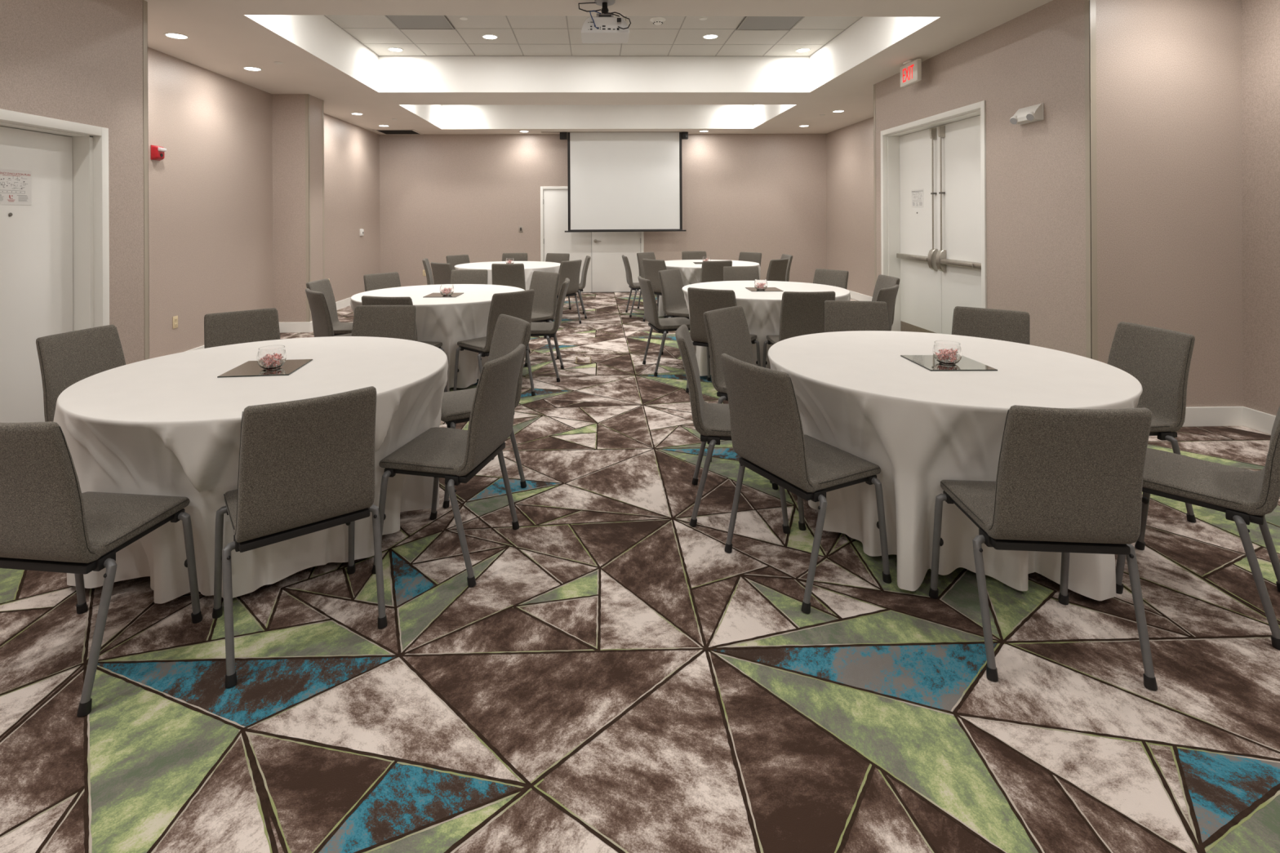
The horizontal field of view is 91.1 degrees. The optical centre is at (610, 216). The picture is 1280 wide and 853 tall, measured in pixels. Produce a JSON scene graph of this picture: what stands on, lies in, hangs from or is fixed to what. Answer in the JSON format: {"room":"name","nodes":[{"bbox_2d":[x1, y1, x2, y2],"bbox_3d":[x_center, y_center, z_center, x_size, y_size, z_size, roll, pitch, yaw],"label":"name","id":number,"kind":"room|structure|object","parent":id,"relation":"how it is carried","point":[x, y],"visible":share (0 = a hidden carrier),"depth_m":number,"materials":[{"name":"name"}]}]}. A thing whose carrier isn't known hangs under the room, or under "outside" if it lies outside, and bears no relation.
{"room":"event hall","nodes":[
{"label":"event hall","id":0,"kind":"room"},
{"bbox_2d":[0,0,144,364],"bbox_3d":[-3.685,-0.040,0.727,0.850,3.036,7.640,0,0,-1],"label":"wall","id":1,"kind":"structure","parent":0,"point":[80,61],"depth_m":4.16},
{"bbox_2d":[0,108,109,422],"bbox_3d":[-3.424,0.446,3.633,0.214,2.062,1.077,0,0,-1],"label":"door","id":2,"kind":"structure","parent":1,"relation":"in","point":[55,249],"depth_m":3.88,"materials":[{"name":"white paint"}]},
{"bbox_2d":[0,168,31,204],"bbox_3d":[-3.483,-0.169,3.649,0.003,0.205,0.260,0,0,-1],"label":"sign","id":3,"kind":"object","parent":2,"relation":"attached to","point":[15,185],"visible":1,"depth_m":3.68,"materials":[{"name":"white"}]},
{"bbox_2d":[142,0,149,359],"bbox_3d":[-3.376,-0.107,4.536,0.044,2.904,0.044,0,0,-1],"label":"guard","id":4,"kind":"object","parent":1,"relation":"attached to","point":[144,2],"visible":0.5,"depth_m":4.54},
{"bbox_2d":[147,47,380,359],"bbox_3d":[-4.348,-0.036,8.153,0.140,3.036,7.520,0,0,-1],"label":"wall","id":5,"kind":"structure","parent":0,"point":[211,193],"depth_m":6.90,"materials":[{"name":"paint"}]},
{"bbox_2d":[151,144,166,160],"bbox_3d":[-4.201,-0.591,5.851,0.082,0.136,0.124,0,0,-1],"label":"fire alarm","id":6,"kind":"object","parent":5,"relation":"attached to","point":[157,152],"visible":1,"depth_m":5.81,"materials":[{"name":"red"}]},
{"bbox_2d":[172,315,177,328],"bbox_3d":[-4.236,1.033,6.115,0.009,0.118,0.072,0,0,-1],"label":"power outlet","id":7,"kind":"object","parent":5,"relation":"attached to","point":[175,319],"visible":1,"depth_m":6.10,"materials":[{"name":"beige plastic"}]},
{"bbox_2d":[185,297,351,351],"bbox_3d":[-4.057,1.414,8.223,0.471,0.132,7.366,0,0,-1],"label":"baseboard","id":8,"kind":"structure","parent":5,"relation":"attached to","point":[305,326],"depth_m":7.98,"materials":[{"name":"white paint"}]},
{"bbox_2d":[271,93,323,322],"bbox_3d":[-4.071,-0.037,8.210,0.457,3.036,0.447,0,0,-1],"label":"wall","id":9,"kind":"structure","parent":0,"point":[288,110],"depth_m":7.99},
{"bbox_2d":[305,93,311,321],"bbox_3d":[-3.857,-0.105,8.012,0.044,2.904,0.044,0,0,-1],"label":"guard","id":10,"kind":"object","parent":9,"relation":"attached to","point":[308,206],"visible":1,"depth_m":7.99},
{"bbox_2d":[322,100,324,279],"bbox_3d":[-3.868,-0.105,8.419,0.044,2.904,0.044,0,0,-1],"label":"guard","id":11,"kind":"object","parent":9,"relation":"attached to","point":[322,100],"visible":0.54,"depth_m":8.42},
{"bbox_2d":[145,0,1052,134],"bbox_3d":[0.077,-1.823,4.514,8.640,0.493,15.020,0,0,-1],"label":"ceiling","id":12,"kind":"structure","parent":0,"point":[539,75],"depth_m":7.41,"materials":[{"name":"paint"}]},
{"bbox_2d":[164,32,189,39],"bbox_3d":[-3.736,-1.554,5.407,0.182,0.006,0.182,0,0,-1],"label":"recessed light","id":13,"kind":"object","parent":12,"relation":"in","point":[175,35],"visible":1,"depth_m":5.40,"materials":[{"name":"white"}]},
{"bbox_2d":[242,66,262,71],"bbox_3d":[-3.769,-1.554,6.612,0.182,0.006,0.182,0,0,-1],"label":"recessed light","id":14,"kind":"object","parent":12,"relation":"in","point":[248,68],"visible":1,"depth_m":6.61,"materials":[{"name":"white"}]},
{"bbox_2d":[373,128,422,134],"bbox_3d":[-3.902,-1.552,11.578,0.720,0.008,0.655,0,0,-1],"label":"ceiling vent","id":15,"kind":"object","parent":12,"relation":"in","point":[407,131],"visible":1,"depth_m":11.54,"materials":[{"name":"metal"}]},
{"bbox_2d":[384,15,454,29],"bbox_3d":[-1.970,-2.020,6.468,0.598,0.013,0.600,0,0,-1],"label":"ceiling vent","id":16,"kind":"object","parent":12,"relation":"in","point":[401,22],"visible":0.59,"depth_m":6.54,"materials":[{"name":"grey"}]},
{"bbox_2d":[481,34,497,39],"bbox_3d":[-1.358,-2.029,7.098,0.182,0.006,0.182,0,0,-1],"label":"recessed light","id":17,"kind":"object","parent":12,"relation":"in","point":[485,36],"visible":1,"depth_m":7.08,"materials":[{"name":"white"}]},
{"bbox_2d":[244,14,941,92],"bbox_3d":[-0.142,-1.822,6.456,5.527,0.492,3.091,0,0,-1],"label":"ceiling recess","id":18,"kind":"object","parent":12,"relation":"on","point":[530,53],"depth_m":7.54,"materials":[{"name":"paint"}]},
{"bbox_2d":[399,104,795,128],"bbox_3d":[-0.183,-1.822,10.085,5.665,0.492,2.492,0,0,-1],"label":"ceiling recess","id":19,"kind":"object","parent":12,"relation":"on","point":[438,116],"depth_m":11.29,"materials":[{"name":"paint"}]},
{"bbox_2d":[577,0,631,43],"bbox_3d":[-0.044,-1.440,4.588,0.375,0.272,0.342,0,0,-1],"label":"projector","id":20,"kind":"object","parent":12,"relation":"attached to","point":[604,28],"visible":1,"depth_m":4.47,"materials":[{"name":"white"}]},
{"bbox_2d":[541,131,688,231],"bbox_3d":[0.092,-0.641,11.756,2.745,1.872,0.111,0,0,-1],"label":"projection screen","id":21,"kind":"object","parent":12,"relation":"hanging from","point":[619,181],"visible":1,"depth_m":11.76,"materials":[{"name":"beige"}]},
{"bbox_2d":[649,17,666,25],"bbox_3d":[0.496,-2.017,6.511,0.168,0.050,0.168,0,0,-1],"label":"smoke detector","id":22,"kind":"object","parent":12,"relation":"attached to","point":[656,20],"visible":1,"depth_m":6.47,"materials":[{"name":"white"}]},
{"bbox_2d":[736,16,804,30],"bbox_3d":[1.683,-2.038,6.560,0.598,0.013,0.600,0,0,-1],"label":"ceiling vent","id":23,"kind":"object","parent":12,"relation":"in","point":[748,23],"visible":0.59,"depth_m":6.62,"materials":[{"name":"grey"}]},
{"bbox_2d":[900,58,921,87],"bbox_3d":[3.076,-1.474,6.425,0.090,0.235,0.350,0,0,-1],"label":"exit sign","id":24,"kind":"object","parent":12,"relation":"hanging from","point":[911,72],"visible":1,"depth_m":6.37,"materials":[{"name":"white"}]},
{"bbox_2d":[379,133,826,286],"bbox_3d":[-0.095,-0.058,12.082,8.802,3.036,0.120,0,0,-1],"label":"wall","id":25,"kind":"structure","parent":0,"point":[442,195],"depth_m":11.99,"materials":[{"name":"paint"}]},
{"bbox_2d":[540,186,644,292],"bbox_3d":[-0.343,0.444,12.038,1.973,2.036,0.175,0,0,-1],"label":"door","id":26,"kind":"structure","parent":25,"relation":"in","point":[606,273],"depth_m":12.02,"materials":[{"name":"white paint"}]},
{"bbox_2d":[0,292,1279,852],"bbox_3d":[0.093,1.461,4.513,8.660,0.005,15.040,0,0,-1],"label":"floor","id":27,"kind":"structure","parent":0,"point":[611,677],"depth_m":1.95,"materials":[{"name":"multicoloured carpet"}]},
{"bbox_2d":[35,324,125,422],"bbox_3d":[-2.554,1.037,3.239,0.532,0.881,0.501,0,0,10],"label":"banquet chair","id":28,"kind":"object","parent":27,"relation":"on","point":[66,359],"visible":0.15,"depth_m":3.22,"materials":[{"name":"fabric"}]},
{"bbox_2d":[0,421,202,716],"bbox_3d":[-1.762,1.033,2.055,0.501,0.881,0.532,0,0,7],"label":"banquet chair","id":29,"kind":"object","parent":27,"relation":"on","point":[47,523],"visible":1,"depth_m":1.87,"materials":[{"name":"fabric"}]},
{"bbox_2d":[204,307,279,348],"bbox_3d":[-2.166,1.035,3.780,0.501,0.881,0.532,0,0,-42],"label":"banquet chair","id":30,"kind":"object","parent":27,"relation":"on","point":[220,329],"visible":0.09,"depth_m":3.93,"materials":[{"name":"fabric"}]},
{"bbox_2d":[212,386,387,688],"bbox_3d":[-1.106,1.030,2.240,0.501,0.881,0.532,0,0,-37],"label":"banquet chair","id":31,"kind":"object","parent":27,"relation":"on","point":[306,466],"visible":1,"depth_m":2.06,"materials":[{"name":"fabric"}]},
{"bbox_2d":[305,288,351,337],"bbox_3d":[-2.210,1.036,5.205,0.532,0.881,0.501,0,0,-41],"label":"banquet chair","id":32,"kind":"object","parent":27,"relation":"on","point":[322,326],"visible":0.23,"depth_m":4.98,"materials":[{"name":"fabric"}]},
{"bbox_2d":[306,278,352,335],"bbox_3d":[-2.486,1.037,5.829,0.532,0.881,0.501,0,0,1],"label":"banquet chair","id":33,"kind":"object","parent":27,"relation":"on","point":[324,286],"visible":0.31,"depth_m":5.90,"materials":[{"name":"fabric"}]},
{"bbox_2d":[363,271,400,291],"bbox_3d":[-2.206,1.036,6.417,0.532,0.881,0.501,0,0,36],"label":"banquet chair","id":34,"kind":"object","parent":27,"relation":"on","point":[385,280],"visible":0.12,"depth_m":6.53,"materials":[{"name":"fabric"}]},
{"bbox_2d":[351,305,416,341],"bbox_3d":[-1.492,1.032,3.939,0.501,0.881,0.532,0,0,1],"label":"banquet chair","id":35,"kind":"object","parent":27,"relation":"on","point":[397,322],"visible":0.15,"depth_m":4.13,"materials":[{"name":"fabric"}]},
{"bbox_2d":[361,295,447,391],"bbox_3d":[-1.609,1.032,4.867,0.501,0.881,0.532,0,0,12],"label":"banquet chair","id":36,"kind":"object","parent":27,"relation":"on","point":[366,300],"visible":0.1,"depth_m":4.62,"materials":[{"name":"fabric"}]},
{"bbox_2d":[422,257,434,284],"bbox_3d":[-2.351,1.036,8.796,0.532,0.881,0.501,0,0,-10],"label":"banquet chair","id":37,"kind":"object","parent":27,"relation":"on","point":[426,264],"visible":0.19,"depth_m":8.71,"materials":[{"name":"fabric"}]},
{"bbox_2d":[431,262,452,284],"bbox_3d":[-2.022,1.035,8.197,0.501,0.881,0.532,0,0,39],"label":"banquet chair","id":38,"kind":"object","parent":27,"relation":"on","point":[441,271],"visible":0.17,"depth_m":8.00,"materials":[{"name":"fabric"}]},
{"bbox_2d":[371,343,524,587],"bbox_3d":[-0.669,1.028,2.752,0.532,0.881,0.501,0,0,13],"label":"banquet chair","id":39,"kind":"object","parent":27,"relation":"on","point":[455,455],"visible":0.98,"depth_m":2.60,"materials":[{"name":"fabric"}]},
{"bbox_2d":[445,254,470,269],"bbox_3d":[-2.166,1.035,9.470,0.532,0.881,0.501,0,0,40],"label":"banquet chair","id":40,"kind":"object","parent":27,"relation":"on","point":[454,260],"visible":0.13,"depth_m":9.59,"materials":[{"name":"fabric"}]},
{"bbox_2d":[449,269,487,284],"bbox_3d":[-1.556,1.032,6.731,0.501,0.881,0.532,0,0,0],"label":"banquet chair","id":41,"kind":"object","parent":27,"relation":"on","point":[457,276],"visible":0.12,"depth_m":6.93,"materials":[{"name":"fabric"}]},
{"bbox_2d":[440,314,530,508],"bbox_3d":[-0.743,1.028,3.488,0.532,0.881,0.501,0,0,-32],"label":"banquet chair","id":42,"kind":"object","parent":27,"relation":"on","point":[510,331],"visible":0.35,"depth_m":3.45,"materials":[{"name":"fabric"}]},
{"bbox_2d":[453,288,535,395],"bbox_3d":[-0.915,1.029,5.063,0.532,0.881,0.501,0,0,43],"label":"banquet chair","id":43,"kind":"object","parent":27,"relation":"on","point":[518,304],"visible":0.6,"depth_m":4.92,"materials":[{"name":"fabric"}]},
{"bbox_2d":[491,263,525,290],"bbox_3d":[-1.272,1.031,8.063,0.501,0.881,0.532,0,0,1],"label":"banquet chair","id":44,"kind":"object","parent":27,"relation":"on","point":[503,274],"visible":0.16,"depth_m":7.84,"materials":[{"name":"fabric"}]},
{"bbox_2d":[502,253,527,261],"bbox_3d":[-1.527,1.032,9.856,0.501,0.881,0.532,0,0,1],"label":"banquet chair","id":45,"kind":"object","parent":27,"relation":"on","point":[517,256],"visible":0.06,"depth_m":10.06,"materials":[{"name":"fabric"}]},
{"bbox_2d":[524,271,559,366],"bbox_3d":[-0.824,1.028,6.451,0.501,0.881,0.532,0,0,42],"label":"banquet chair","id":46,"kind":"object","parent":27,"relation":"on","point":[544,285],"visible":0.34,"depth_m":6.52,"materials":[{"name":"fabric"}]},
{"bbox_2d":[530,278,569,382],"bbox_3d":[-0.636,1.028,5.773,0.532,0.881,0.501,0,0,0],"label":"banquet chair","id":47,"kind":"object","parent":27,"relation":"on","point":[547,330],"visible":0.64,"depth_m":5.57,"materials":[{"name":"fabric"}]},
{"bbox_2d":[545,253,571,309],"bbox_3d":[-0.911,1.029,9.750,0.501,0.881,0.532,0,0,23],"label":"banquet chair","id":48,"kind":"object","parent":27,"relation":"on","point":[550,257],"visible":0.18,"depth_m":9.94,"materials":[{"name":"fabric"}]},
{"bbox_2d":[556,259,582,323],"bbox_3d":[-0.690,1.028,8.471,0.532,0.881,0.501,0,0,37],"label":"banquet chair","id":49,"kind":"object","parent":27,"relation":"on","point":[571,269],"visible":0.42,"depth_m":8.36,"materials":[{"name":"fabric"}]},
{"bbox_2d":[556,255,591,319],"bbox_3d":[-0.547,1.027,9.143,0.532,0.881,0.501,0,0,-6],"label":"banquet chair","id":50,"kind":"object","parent":27,"relation":"on","point":[581,286],"visible":0.54,"depth_m":8.96,"materials":[{"name":"fabric"}]},
{"bbox_2d":[575,356,591,364],"bbox_3d":[-0.271,1.458,6.360,0.156,0.006,0.300,0,0,-1],"label":"box","id":51,"kind":"object","parent":27,"relation":"on","point":[579,360],"visible":1,"depth_m":6.34,"materials":[{"name":"gold metal"}]},
{"bbox_2d":[622,254,658,317],"bbox_3d":[0.444,1.022,9.293,0.532,0.881,0.501,0,0,-5],"label":"banquet chair","id":52,"kind":"object","parent":27,"relation":"on","point":[635,286],"visible":0.73,"depth_m":9.08,"materials":[{"name":"fabric"}]},
{"bbox_2d":[636,251,659,308],"bbox_3d":[0.731,1.020,9.931,0.532,0.881,0.501,0,0,45],"label":"banquet chair","id":53,"kind":"object","parent":27,"relation":"on","point":[651,255],"visible":0.2,"depth_m":9.95,"materials":[{"name":"fabric"}]},
{"bbox_2d":[642,258,666,321],"bbox_3d":[0.753,1.020,8.612,0.532,0.881,0.501,0,0,-42],"label":"banquet chair","id":54,"kind":"object","parent":27,"relation":"on","point":[651,267],"visible":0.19,"depth_m":8.47,"materials":[{"name":"fabric"}]},
{"bbox_2d":[637,275,689,376],"bbox_3d":[0.547,1.022,5.980,0.532,0.881,0.501,0,0,-10],"label":"banquet chair","id":55,"kind":"object","parent":27,"relation":"on","point":[663,326],"visible":0.77,"depth_m":5.82,"materials":[{"name":"fabric"}]},
{"bbox_2d":[657,268,689,355],"bbox_3d":[0.822,1.020,6.683,0.532,0.881,0.501,0,0,38],"label":"banquet chair","id":56,"kind":"object","parent":27,"relation":"on","point":[674,304],"visible":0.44,"depth_m":6.73,"materials":[{"name":"fabric"}]},
{"bbox_2d":[681,250,706,259],"bbox_3d":[1.406,1.017,10.142,0.501,0.881,0.532,0,0,-5],"label":"banquet chair","id":57,"kind":"object","parent":27,"relation":"on","point":[685,255],"visible":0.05,"depth_m":10.35,"materials":[{"name":"fabric"}]},
{"bbox_2d":[700,260,732,282],"bbox_3d":[1.355,1.017,8.364,0.501,0.881,0.532,0,0,-10],"label":"banquet chair","id":58,"kind":"object","parent":27,"relation":"on","point":[711,271],"visible":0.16,"depth_m":8.13,"materials":[{"name":"fabric"}]},
{"bbox_2d":[685,287,760,392],"bbox_3d":[0.930,1.020,5.208,0.501,0.881,0.532,0,0,34],"label":"banquet chair","id":59,"kind":"object","parent":27,"relation":"on","point":[700,300],"visible":0.54,"depth_m":5.09,"materials":[{"name":"fabric"}]},
{"bbox_2d":[675,324,790,533],"bbox_3d":[0.599,1.021,3.156,0.532,0.881,0.501,0,0,9],"label":"banquet chair","id":60,"kind":"object","parent":27,"relation":"on","point":[712,421],"visible":0.72,"depth_m":2.98,"materials":[{"name":"fabric"}]},
{"bbox_2d":[703,306,772,483],"bbox_3d":[0.875,1.020,3.769,0.532,0.881,0.501,0,0,45],"label":"banquet chair","id":61,"kind":"object","parent":27,"relation":"on","point":[727,331],"visible":0.32,"depth_m":3.87,"materials":[{"name":"fabric"}]},
{"bbox_2d":[723,266,759,280],"bbox_3d":[1.512,1.016,6.996,0.501,0.881,0.532,0,0,-2],"label":"banquet chair","id":62,"kind":"object","parent":27,"relation":"on","point":[730,273],"visible":0.13,"depth_m":7.20,"materials":[{"name":"fabric"}]},
{"bbox_2d":[738,251,761,266],"bbox_3d":[2.069,1.014,9.808,0.532,0.881,0.501,0,0,-43],"label":"banquet chair","id":63,"kind":"object","parent":27,"relation":"on","point":[756,257],"visible":0.1,"depth_m":9.94,"materials":[{"name":"fabric"}]},
{"bbox_2d":[765,257,788,281],"bbox_3d":[2.120,1.013,8.576,0.501,0.881,0.532,0,0,-42],"label":"banquet chair","id":64,"kind":"object","parent":27,"relation":"on","point":[776,271],"visible":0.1,"depth_m":8.37,"materials":[{"name":"fabric"}]},
{"bbox_2d":[780,253,792,281],"bbox_3d":[2.399,1.012,9.280,0.532,0.881,0.501,0,0,-3],"label":"banquet chair","id":65,"kind":"object","parent":27,"relation":"on","point":[789,257],"visible":0.1,"depth_m":9.10,"materials":[{"name":"fabric"}]},
{"bbox_2d":[762,291,835,368],"bbox_3d":[1.527,1.016,5.039,0.501,0.881,0.532,0,0,0],"label":"banquet chair","id":66,"kind":"object","parent":27,"relation":"on","point":[802,313],"visible":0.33,"depth_m":4.83,"materials":[{"name":"fabric"}]},
{"bbox_2d":[720,353,891,613],"bbox_3d":[0.773,1.020,2.596,0.532,0.881,0.501,0,0,-27],"label":"banquet chair","id":67,"kind":"object","parent":27,"relation":"on","point":[766,430],"visible":1,"depth_m":2.47,"materials":[{"name":"fabric"}]},
{"bbox_2d":[813,268,848,288],"bbox_3d":[2.186,1.013,6.579,0.532,0.881,0.501,0,0,-35],"label":"banquet chair","id":68,"kind":"object","parent":27,"relation":"on","point":[839,278],"visible":0.09,"depth_m":6.69,"materials":[{"name":"fabric"}]},
{"bbox_2d":[824,300,889,332],"bbox_3d":[1.619,1.016,4.037,0.501,0.881,0.532,0,0,12],"label":"banquet chair","id":69,"kind":"object","parent":27,"relation":"on","point":[839,315],"visible":0.16,"depth_m":4.23,"materials":[{"name":"fabric"}]},
{"bbox_2d":[871,274,899,325],"bbox_3d":[2.421,1.012,5.954,0.532,0.881,0.501,0,0,-1],"label":"banquet chair","id":70,"kind":"object","parent":27,"relation":"on","point":[882,281],"visible":0.09,"depth_m":6.02,"materials":[{"name":"fabric"}]},
{"bbox_2d":[875,284,898,330],"bbox_3d":[2.108,1.014,5.262,0.532,0.881,0.501,0,0,41],"label":"banquet chair","id":71,"kind":"object","parent":27,"relation":"on","point":[888,295],"visible":0.16,"depth_m":5.08,"materials":[{"name":"fabric"}]},
{"bbox_2d":[951,306,1029,344],"bbox_3d":[2.200,1.013,3.700,0.501,0.881,0.532,0,0,41],"label":"banquet chair","id":72,"kind":"object","parent":27,"relation":"on","point":[1011,326],"visible":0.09,"depth_m":3.85,"materials":[{"name":"fabric"}]},
{"bbox_2d":[928,404,1157,690],"bbox_3d":[1.444,1.017,2.126,0.501,0.881,0.532,0,0,5],"label":"banquet chair","id":73,"kind":"object","parent":27,"relation":"on","point":[1068,481],"visible":1,"depth_m":1.93,"materials":[{"name":"fabric"}]},
{"bbox_2d":[1106,321,1195,523],"bbox_3d":[2.558,1.011,3.190,0.532,0.881,0.501,0,0,-4],"label":"banquet chair","id":74,"kind":"object","parent":27,"relation":"on","point":[1159,358],"visible":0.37,"depth_m":3.11,"materials":[{"name":"fabric"}]},
{"bbox_2d":[1115,405,1279,650],"bbox_3d":[2.296,1.013,2.391,0.501,0.881,0.532,0,0,-42],"label":"banquet chair","id":75,"kind":"object","parent":27,"relation":"on","point":[1245,496],"visible":0.82,"depth_m":2.31,"materials":[{"name":"fabric"}]},
{"bbox_3d":[-1.461,1.086,9.066,1.438,0.762,1.438,0,0,-1],"label":"round table","id":76,"kind":"object","parent":27,"relation":"on","visible":0},
{"bbox_2d":[454,261,560,290],"bbox_3d":[-1.461,1.074,9.066,1.532,0.743,1.532,0,0,-7],"label":"tablecloth","id":77,"kind":"object","parent":76,"relation":"on","point":[530,267],"visible":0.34,"depth_m":8.72,"materials":[{"name":"white fabric"}]},
{"bbox_2d":[826,116,874,297],"bbox_3d":[4.305,-0.080,9.822,0.120,3.036,4.620,0,0,-1],"label":"wall","id":78,"kind":"structure","parent":0,"point":[850,158],"depth_m":10.91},
{"bbox_2d":[848,289,872,301],"bbox_3d":[4.244,1.372,9.867,0.014,0.132,4.499,0,0,-1],"label":"baseboard","id":79,"kind":"structure","parent":78,"relation":"attached to","point":[855,295],"depth_m":10.59,"materials":[{"name":"white paint"}]},
{"bbox_2d":[875,0,1086,357],"bbox_3d":[3.791,-0.078,5.952,1.103,3.036,3.306,0,0,-1],"label":"wall","id":80,"kind":"structure","parent":0,"point":[1036,175],"depth_m":4.88,"materials":[{"name":"paint"}]},
{"bbox_2d":[873,84,876,287],"bbox_3d":[3.218,-0.141,7.571,0.044,2.904,0.044,0,0,-1],"label":"guard","id":81,"kind":"object","parent":80,"relation":"attached to","point":[874,113],"visible":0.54,"depth_m":7.57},
{"bbox_2d":[880,100,986,334],"bbox_3d":[3.337,0.220,6.410,0.244,2.446,1.966,0,0,-1],"label":"door","id":82,"kind":"structure","parent":80,"relation":"in","point":[936,251],"depth_m":6.53,"materials":[{"name":"white paint"}]},
{"bbox_2d":[911,188,923,207],"bbox_3d":[3.393,-0.198,6.927,0.003,0.202,0.256,0,0,-1],"label":"sign","id":83,"kind":"object","parent":82,"relation":"attached to","point":[917,194],"visible":1,"depth_m":6.91,"materials":[{"name":"white"}]},
{"bbox_2d":[1009,102,1044,124],"bbox_3d":[3.214,-0.788,4.858,0.098,0.130,0.270,0,0,-1],"label":"emergency light","id":84,"kind":"object","parent":80,"relation":"attached to","point":[1035,113],"visible":1,"depth_m":4.82,"materials":[{"name":"white plastic"}]},
{"bbox_2d":[1084,0,1097,360],"bbox_3d":[3.300,-0.141,4.305,0.044,2.904,0.044,0,0,-1],"label":"guard","id":85,"kind":"object","parent":80,"relation":"attached to","point":[1090,6],"visible":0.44,"depth_m":4.28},
{"bbox_2d":[1096,0,1243,407],"bbox_3d":[3.835,-0.078,4.358,1.110,3.036,0.120,0,0,-1],"label":"wall","id":86,"kind":"structure","parent":0,"point":[1169,72],"depth_m":4.30,"materials":[{"name":"paint"}]},
{"bbox_2d":[1182,406,1243,426],"bbox_3d":[3.812,1.374,4.291,1.047,0.132,0.014,0,0,-1],"label":"baseboard","id":87,"kind":"structure","parent":86,"relation":"attached to","point":[1197,416],"depth_m":4.29,"materials":[{"name":"white paint"}]},
{"bbox_2d":[1240,0,1279,415],"bbox_3d":[4.492,-0.081,0.739,0.120,3.036,7.250,0,0,-1],"label":"wall","id":88,"kind":"structure","parent":0,"point":[1260,19],"depth_m":4.19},
{"bbox_2d":[1242,406,1275,435],"bbox_3d":[4.433,1.371,0.712,0.014,0.132,7.200,0,0,-1],"label":"baseboard","id":89,"kind":"structure","parent":88,"relation":"attached to","point":[1253,419],"depth_m":4.20,"materials":[{"name":"white paint"}]},
{"bbox_3d":[-1.544,1.087,2.909,1.438,0.762,1.438,0,0,-1],"label":"round table","id":90,"kind":"object","parent":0,"visible":0},
{"bbox_2d":[53,336,448,604],"bbox_3d":[-1.552,1.077,2.909,1.545,0.749,1.542,0,0,-35],"label":"tablecloth","id":91,"kind":"object","parent":90,"relation":"on","point":[167,425],"visible":0.73,"depth_m":2.44,"materials":[{"name":"white fabric"}]},
{"bbox_2d":[217,359,312,377],"bbox_3d":[-1.580,0.700,2.896,0.296,0.005,0.296,0,0,-6],"label":"placemat","id":92,"kind":"object","parent":91,"relation":"on","point":[250,368],"depth_m":2.84,"materials":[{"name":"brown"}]},
{"bbox_2d":[257,345,286,369],"bbox_3d":[-1.551,0.649,2.877,0.121,0.094,0.121,0,0,-1],"label":"glass bowl","id":93,"kind":"object","parent":92,"relation":"on","point":[271,357],"visible":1,"depth_m":2.83,"materials":[{"name":"white"}]},
{"bbox_3d":[1.546,1.071,3.003,1.438,0.762,1.438,0,0,-1],"label":"round table","id":94,"kind":"object","parent":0,"visible":0},
{"bbox_2d":[767,330,1142,600],"bbox_3d":[1.546,1.063,3.012,1.529,0.752,1.542,0,0,-1],"label":"tablecloth","id":95,"kind":"object","parent":94,"relation":"on","point":[855,393],"visible":0.71,"depth_m":2.50,"materials":[{"name":"white fabric"}]},
{"bbox_2d":[900,355,997,370],"bbox_3d":[1.572,0.683,2.931,0.296,0.005,0.296,0,0,1],"label":"placemat","id":96,"kind":"object","parent":95,"relation":"on","point":[929,362],"depth_m":2.88,"materials":[{"name":"grey"}]},
{"bbox_2d":[932,340,962,364],"bbox_3d":[1.561,0.634,2.905,0.121,0.094,0.121,0,0,-1],"label":"glass bowl","id":97,"kind":"object","parent":96,"relation":"on","point":[945,352],"visible":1,"depth_m":2.86,"materials":[{"name":"white"}]},
{"bbox_3d":[-1.543,1.087,5.742,1.438,0.762,1.438,0,0,-1],"label":"round table","id":98,"kind":"object","parent":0,"visible":0},
{"bbox_2d":[350,284,524,391],"bbox_3d":[-1.543,1.075,5.742,1.532,0.746,1.532,0,0,1],"label":"tablecloth","id":99,"kind":"object","parent":98,"relation":"on","point":[448,321],"visible":0.48,"depth_m":5.21,"materials":[{"name":"white fabric"}]},
{"bbox_2d":[423,293,463,297],"bbox_3d":[-1.474,0.699,5.564,0.285,0.005,0.285,0,0,1],"label":"placemat","id":100,"kind":"object","parent":99,"relation":"on","point":[432,295],"depth_m":5.52,"materials":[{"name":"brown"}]},
{"bbox_2d":[440,284,453,295],"bbox_3d":[-1.431,0.649,5.505,0.121,0.094,0.121,0,0,-1],"label":"glass bowl","id":101,"kind":"object","parent":100,"relation":"on","point":[445,289],"visible":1,"depth_m":5.46,"materials":[{"name":"white"}]},
{"bbox_3d":[1.454,1.071,5.944,1.438,0.762,1.438,0,0,-1],"label":"round table","id":102,"kind":"object","parent":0,"visible":0},
{"bbox_2d":[681,280,850,376],"bbox_3d":[1.454,1.062,5.944,1.532,0.750,1.532,0,0,-43],"label":"tablecloth","id":103,"kind":"object","parent":102,"relation":"on","point":[762,309],"visible":0.34,"depth_m":5.42,"materials":[{"name":"white fabric"}]},
{"bbox_2d":[745,287,783,291],"bbox_3d":[1.438,0.684,5.868,0.290,0.005,0.290,0,0,1],"label":"placemat","id":104,"kind":"object","parent":103,"relation":"on","point":[752,289],"depth_m":5.84,"materials":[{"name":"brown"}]},
{"bbox_2d":[754,279,767,290],"bbox_3d":[1.392,0.634,5.797,0.121,0.094,0.121,0,0,-1],"label":"glass bowl","id":105,"kind":"object","parent":104,"relation":"on","point":[759,284],"visible":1,"depth_m":5.75,"materials":[{"name":"white"}]},
{"bbox_3d":[1.402,1.072,9.181,1.438,0.762,1.438,0,0,-1],"label":"round table","id":106,"kind":"object","parent":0,"visible":0},
{"bbox_2d":[658,259,760,316],"bbox_3d":[1.402,1.062,9.181,1.532,0.750,1.532,0,0,-43],"label":"tablecloth","id":107,"kind":"object","parent":106,"relation":"on","point":[691,273],"visible":0.29,"depth_m":8.74,"materials":[{"name":"white fabric"}]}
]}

